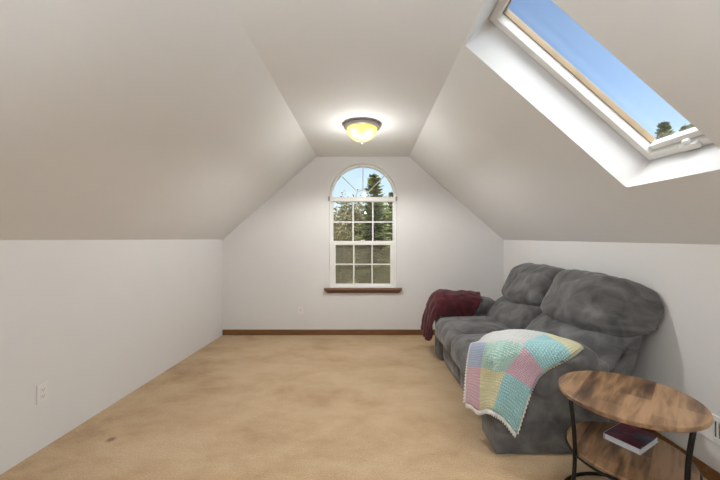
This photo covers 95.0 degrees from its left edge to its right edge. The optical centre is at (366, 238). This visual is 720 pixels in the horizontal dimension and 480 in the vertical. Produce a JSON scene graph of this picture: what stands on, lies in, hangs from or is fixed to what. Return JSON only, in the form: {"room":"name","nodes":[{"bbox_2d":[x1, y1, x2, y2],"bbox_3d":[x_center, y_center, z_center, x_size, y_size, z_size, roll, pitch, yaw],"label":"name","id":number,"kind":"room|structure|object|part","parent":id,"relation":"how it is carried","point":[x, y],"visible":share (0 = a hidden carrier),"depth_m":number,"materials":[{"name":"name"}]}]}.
{"room":"attic living room","nodes":[
{"label":"attic living room","id":0,"kind":"room"},
{"bbox_2d":[0,240,222,474],"bbox_3d":[-2.039,0.663,1.035,0.001,1.313,6.872,0,0,1],"label":"wall","id":1,"kind":"structure","parent":0,"point":[97,321],"depth_m":2.38,"materials":[{"name":"paint"}]},
{"bbox_2d":[36,381,47,404],"bbox_3d":[-2.010,0.953,2.045,0.008,0.116,0.072,0,0,0],"label":"wall outlet","id":2,"kind":"object","parent":1,"relation":"attached to","point":[42,389],"visible":1,"depth_m":2.04,"materials":[{"name":"white plastic"}]},
{"bbox_2d":[0,0,315,239],"bbox_3d":[-1.364,-0.554,1.035,1.518,1.122,6.870,0,0,0],"label":"ceiling","id":3,"kind":"structure","parent":0,"point":[120,119],"depth_m":1.76,"materials":[{"name":"paint"}]},
{"bbox_2d":[0,335,706,479],"bbox_3d":[-0.250,1.300,1.045,4.700,0.001,6.890,0,0,0],"label":"floor","id":4,"kind":"structure","parent":0,"point":[238,407],"depth_m":2.28,"materials":[{"name":"beige carpet"}]},
{"bbox_2d":[435,263,663,453],"bbox_3d":[1.266,0.771,2.865,1.150,1.057,1.820,0,0,0],"label":"reclining loveseat","id":5,"kind":"object","parent":4,"relation":"on","point":[609,316],"visible":0.59,"depth_m":2.18,"materials":[{"name":"grey fabric"}]},
{"bbox_2d":[421,289,480,340],"bbox_3d":[0.939,0.833,3.695,0.626,0.556,0.479,0,0,0],"label":"throw","id":6,"kind":"object","parent":5,"relation":"on","point":[442,302],"visible":1,"depth_m":3.49,"materials":[{"name":"red fabric"}]},
{"bbox_3d":[0.853,1.111,3.188,0.142,0.347,0.633,0,0,0],"label":"footrest panel","id":7,"kind":"part","parent":5,"relation":"part of","materials":[{"name":"grey fabric"}]},
{"bbox_3d":[1.115,1.020,3.630,0.707,0.558,0.272,0,0,0],"label":"arm","id":8,"kind":"part","parent":5,"relation":"part of","materials":[{"name":"grey fabric"}]},
{"bbox_2d":[451,333,487,375],"bbox_3d":[1.107,0.931,2.553,0.832,0.298,0.634,0,0,0],"label":"seat cushion","id":9,"kind":"object","parent":5,"relation":"on","point":[460,344],"depth_m":2.58,"materials":[{"name":"grey fabric"}]},
{"bbox_3d":[0.854,1.111,2.552,0.146,0.345,0.632,0,0,0],"label":"footrest panel","id":10,"kind":"part","parent":5,"relation":"part of","materials":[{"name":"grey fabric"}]},
{"bbox_2d":[435,316,509,354],"bbox_3d":[1.107,0.931,3.189,0.830,0.301,0.637,0,0,0],"label":"seat cushion","id":11,"kind":"object","parent":5,"relation":"on","point":[447,328],"depth_m":3.06,"materials":[{"name":"grey fabric"}]},
{"bbox_2d":[487,296,541,328],"bbox_3d":[1.504,0.708,3.274,0.498,0.364,0.786,0,0,0],"label":"lumbar cushion","id":12,"kind":"object","parent":5,"relation":"on","point":[510,312],"depth_m":3.05,"materials":[{"name":"grey fabric"}]},
{"bbox_2d":[463,329,583,437],"bbox_3d":[0.981,0.883,2.184,0.658,0.571,0.501,0,0,0],"label":"blanket","id":13,"kind":"object","parent":5,"relation":"on","point":[503,369],"visible":1,"depth_m":1.97,"materials":[{"name":"multicoloured fabric"}]},
{"bbox_3d":[1.115,1.019,2.105,0.712,0.560,0.282,0,0,0],"label":"arm","id":14,"kind":"part","parent":5,"relation":"part of","materials":[{"name":"grey fabric"}]},
{"bbox_2d":[525,312,642,371],"bbox_3d":[1.507,0.710,2.456,0.492,0.362,0.809,0,0,0],"label":"lumbar cushion","id":15,"kind":"object","parent":5,"relation":"on","point":[616,342],"depth_m":2.13,"materials":[{"name":"grey fabric"}]},
{"bbox_3d":[1.649,0.703,2.475,0.376,0.721,0.786,0,0,0],"label":"backrest","id":16,"kind":"part","parent":5,"relation":"part of","materials":[{"name":"grey fabric"}]},
{"bbox_2d":[558,371,712,479],"bbox_3d":[1.220,1.014,1.553,0.567,0.569,0.562,0,0,0],"label":"end table","id":17,"kind":"object","parent":4,"relation":"on","point":[626,399],"visible":0.94,"depth_m":1.50,"materials":[{"name":"brown wood"}]},
{"bbox_3d":[0.961,1.022,1.549,0.048,0.544,0.020,0,0,0],"label":"leg","id":18,"kind":"part","parent":17,"relation":"part of","materials":[{"name":"black metal"}]},
{"bbox_2d":[603,422,658,454],"bbox_3d":[1.300,0.976,1.626,0.200,0.028,0.152,0,0,-30],"label":"paperback book","id":19,"kind":"object","parent":17,"relation":"on","point":[637,440],"visible":0.91,"depth_m":1.61,"materials":[{"name":"paper"}]},
{"bbox_2d":[567,421,699,479],"bbox_3d":[1.224,0.998,1.554,0.484,0.016,0.484,0,0,0],"label":"shelf","id":20,"kind":"object","parent":17,"relation":"attached to","point":[663,461],"depth_m":1.50,"materials":[{"name":"brown wood"}]},
{"bbox_3d":[1.274,1.022,1.296,0.019,0.544,0.049,0,0,-11],"label":"leg","id":21,"kind":"part","parent":17,"relation":"part of","materials":[{"name":"black metal"}]},
{"bbox_2d":[228,0,484,156],"bbox_3d":[-0.056,-1.115,1.035,1.253,0.001,6.870,0,0,0],"label":"ceiling","id":22,"kind":"structure","parent":0,"point":[333,63],"depth_m":2.03,"materials":[{"name":"paint"}]},
{"bbox_2d":[344,118,379,143],"bbox_3d":[-0.049,-1.020,3.210,0.356,0.187,0.356,0,0,0],"label":"ceiling light","id":23,"kind":"object","parent":22,"relation":"attached to","point":[361,130],"visible":1,"depth_m":3.10,"materials":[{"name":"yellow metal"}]},
{"bbox_3d":[-0.049,-1.012,3.210,0.298,0.126,0.298,0,0,0],"label":"lamp shade","id":24,"kind":"part","parent":23,"relation":"part of","materials":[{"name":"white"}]},
{"bbox_2d":[223,157,503,329],"bbox_3d":[-0.052,0.102,4.550,3.805,2.435,0.160,0,0,0],"label":"wall","id":25,"kind":"structure","parent":0,"point":[276,261],"depth_m":4.47,"materials":[{"name":"paint"}]},
{"bbox_2d":[298,306,302,313],"bbox_3d":[-0.901,0.962,4.462,0.072,0.116,0.016,0,0,0],"label":"outlet","id":26,"kind":"object","parent":25,"relation":"attached to","point":[300,308],"visible":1,"depth_m":4.46,"materials":[{"name":"white plastic"}]},
{"bbox_2d":[222,330,434,334],"bbox_3d":[-0.052,1.262,4.463,3.801,0.074,0.013,0,0,0],"label":"baseboard","id":27,"kind":"structure","parent":25,"relation":"attached to","point":[224,332],"depth_m":4.46,"materials":[{"name":"brown wood"}]},
{"bbox_2d":[324,164,401,292],"bbox_3d":[-0.054,-0.145,4.501,1.045,1.751,0.196,0,0,0],"label":"window","id":28,"kind":"structure","parent":25,"relation":"in","point":[335,288],"depth_m":4.51,"materials":[{"name":"white plastic"}]},
{"bbox_3d":[-0.054,0.695,4.436,1.045,0.070,0.066,0,0,0],"label":"sill","id":29,"kind":"part","parent":28,"relation":"part of","materials":[{"name":"brown wood"}]},
{"bbox_3d":[-0.056,-0.214,4.570,0.844,0.598,0.040,0,0,0],"label":"sash","id":30,"kind":"part","parent":28,"relation":"part of","materials":[{"name":"white plastic"}]},
{"bbox_3d":[-0.056,0.338,4.532,0.844,0.621,0.040,0,0,0],"label":"sash","id":31,"kind":"part","parent":28,"relation":"part of","materials":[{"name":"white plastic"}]},
{"bbox_2d":[409,0,719,244],"bbox_3d":[1.186,-0.642,1.035,1.328,1.398,6.870,0,0,0],"label":"ceiling","id":32,"kind":"structure","parent":0,"point":[506,138],"depth_m":1.89,"materials":[{"name":"paint"}]},
{"bbox_2d":[489,0,711,160],"bbox_3d":[1.166,-0.864,1.601,0.949,0.851,0.565,0,0,0],"label":"window","id":33,"kind":"structure","parent":32,"relation":"attached to","point":[523,36],"depth_m":1.84,"materials":[{"name":"white plastic"}]},
{"bbox_3d":[1.193,-0.897,1.601,0.883,0.784,0.487,0,0,0],"label":"sash","id":34,"kind":"part","parent":33,"relation":"part of","materials":[{"name":"brown wood"}]},
{"bbox_3d":[1.594,-0.520,1.601,0.051,0.053,0.473,0,0,0],"label":"rail","id":35,"kind":"part","parent":33,"relation":"part of","materials":[{"name":"white plastic"}]},
{"bbox_2d":[504,240,719,472],"bbox_3d":[1.850,0.666,1.035,0.001,1.308,6.870,0,0,0],"label":"wall","id":36,"kind":"structure","parent":0,"point":[683,354],"depth_m":2.00,"materials":[{"name":"paint"}]},
{"bbox_2d":[641,428,719,479],"bbox_3d":[1.843,1.262,1.032,0.013,0.074,6.844,0,0,0],"label":"baseboard","id":37,"kind":"structure","parent":36,"relation":"attached to","point":[706,471],"depth_m":1.82,"materials":[{"name":"brown wood"}]},
{"bbox_2d":[697,413,719,444],"bbox_3d":[1.843,1.005,1.643,0.011,0.146,0.405,0,0,0],"label":"air vent","id":38,"kind":"object","parent":36,"relation":"in","point":[712,433],"visible":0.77,"depth_m":1.75,"materials":[{"name":"white plastic"}]},
{"label":"outside","id":39,"kind":"structure","parent":0,"visible":0},
{"label":"ground","id":40,"kind":"structure","parent":39,"visible":0},
{"bbox_2d":[333,202,349,267],"bbox_3d":[-3.228,0.553,18.574,3.978,7.307,3.818,0,0,-32],"label":"broadleaf tree","id":41,"kind":"object","parent":40,"relation":"on","point":[339,213],"visible":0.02,"depth_m":18.47,"materials":[{"name":"green plant"}]},
{"bbox_2d":[333,206,360,283],"bbox_3d":[-1.165,1.480,10.490,2.189,5.449,2.068,0,0,-3],"label":"broadleaf tree","id":42,"kind":"object","parent":40,"relation":"on","point":[339,258],"visible":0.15,"depth_m":10.41,"materials":[{"name":"green plant"}]},
{"bbox_2d":[339,271,365,283],"bbox_3d":[-0.559,2.443,7.390,1.647,3.524,1.464,0,0,3],"label":"leafy shrub","id":43,"kind":"object","parent":40,"relation":"on","point":[350,281],"visible":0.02,"depth_m":7.36,"materials":[{"name":"green plant"}]},
{"bbox_2d":[334,189,376,282],"bbox_3d":[-1.160,0.280,24.424,4.207,7.854,4.707,0,0,-42],"label":"broadleaf tree","id":44,"kind":"object","parent":40,"relation":"on","point":[347,212],"visible":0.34,"depth_m":23.62,"materials":[{"name":"green plant"}]},
{"bbox_2d":[346,174,391,283],"bbox_3d":[0.393,0.902,13.043,3.492,6.907,3.306,0,0,0],"label":"conifer tree","id":45,"kind":"object","parent":40,"relation":"on","point":[378,215],"visible":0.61,"depth_m":12.79,"materials":[{"name":"green plant"}]},
{"bbox_2d":[366,255,389,283],"bbox_3d":[0.811,2.280,10.134,2.202,3.853,2.051,0,0,22],"label":"leafy shrub","id":46,"kind":"object","parent":40,"relation":"on","point":[384,280],"visible":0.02,"depth_m":10.15,"materials":[{"name":"green plant"}]},
{"bbox_2d":[375,202,391,269],"bbox_3d":[1.803,0.026,30.490,4.839,8.363,4.998,0,0,-16],"label":"broadleaf tree","id":47,"kind":"object","parent":40,"relation":"on","point":[384,209],"visible":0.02,"depth_m":29.38,"materials":[{"name":"green plant"}]},
{"bbox_2d":[375,192,392,273],"bbox_3d":[1.320,0.875,16.411,2.910,6.650,2.739,0,0,-13],"label":"conifer tree","id":48,"kind":"object","parent":40,"relation":"on","point":[391,193],"visible":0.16,"depth_m":16.37,"materials":[{"name":"green plant"}]},
{"bbox_2d":[654,122,674,139],"bbox_3d":[18.063,-1.391,19.921,4.818,11.582,5.094,0,0,-43],"label":"conifer tree","id":49,"kind":"object","parent":40,"relation":"on","point":[665,130],"visible":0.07,"depth_m":19.81,"materials":[{"name":"green plant"}]},
{"bbox_2d":[678,125,689,131],"bbox_3d":[24.129,-2.102,25.044,5.202,12.956,5.092,0,0,0],"label":"conifer tree","id":50,"kind":"object","parent":40,"relation":"on","point":[683,128],"visible":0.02,"depth_m":24.89,"materials":[{"name":"green plant"}]}
]}

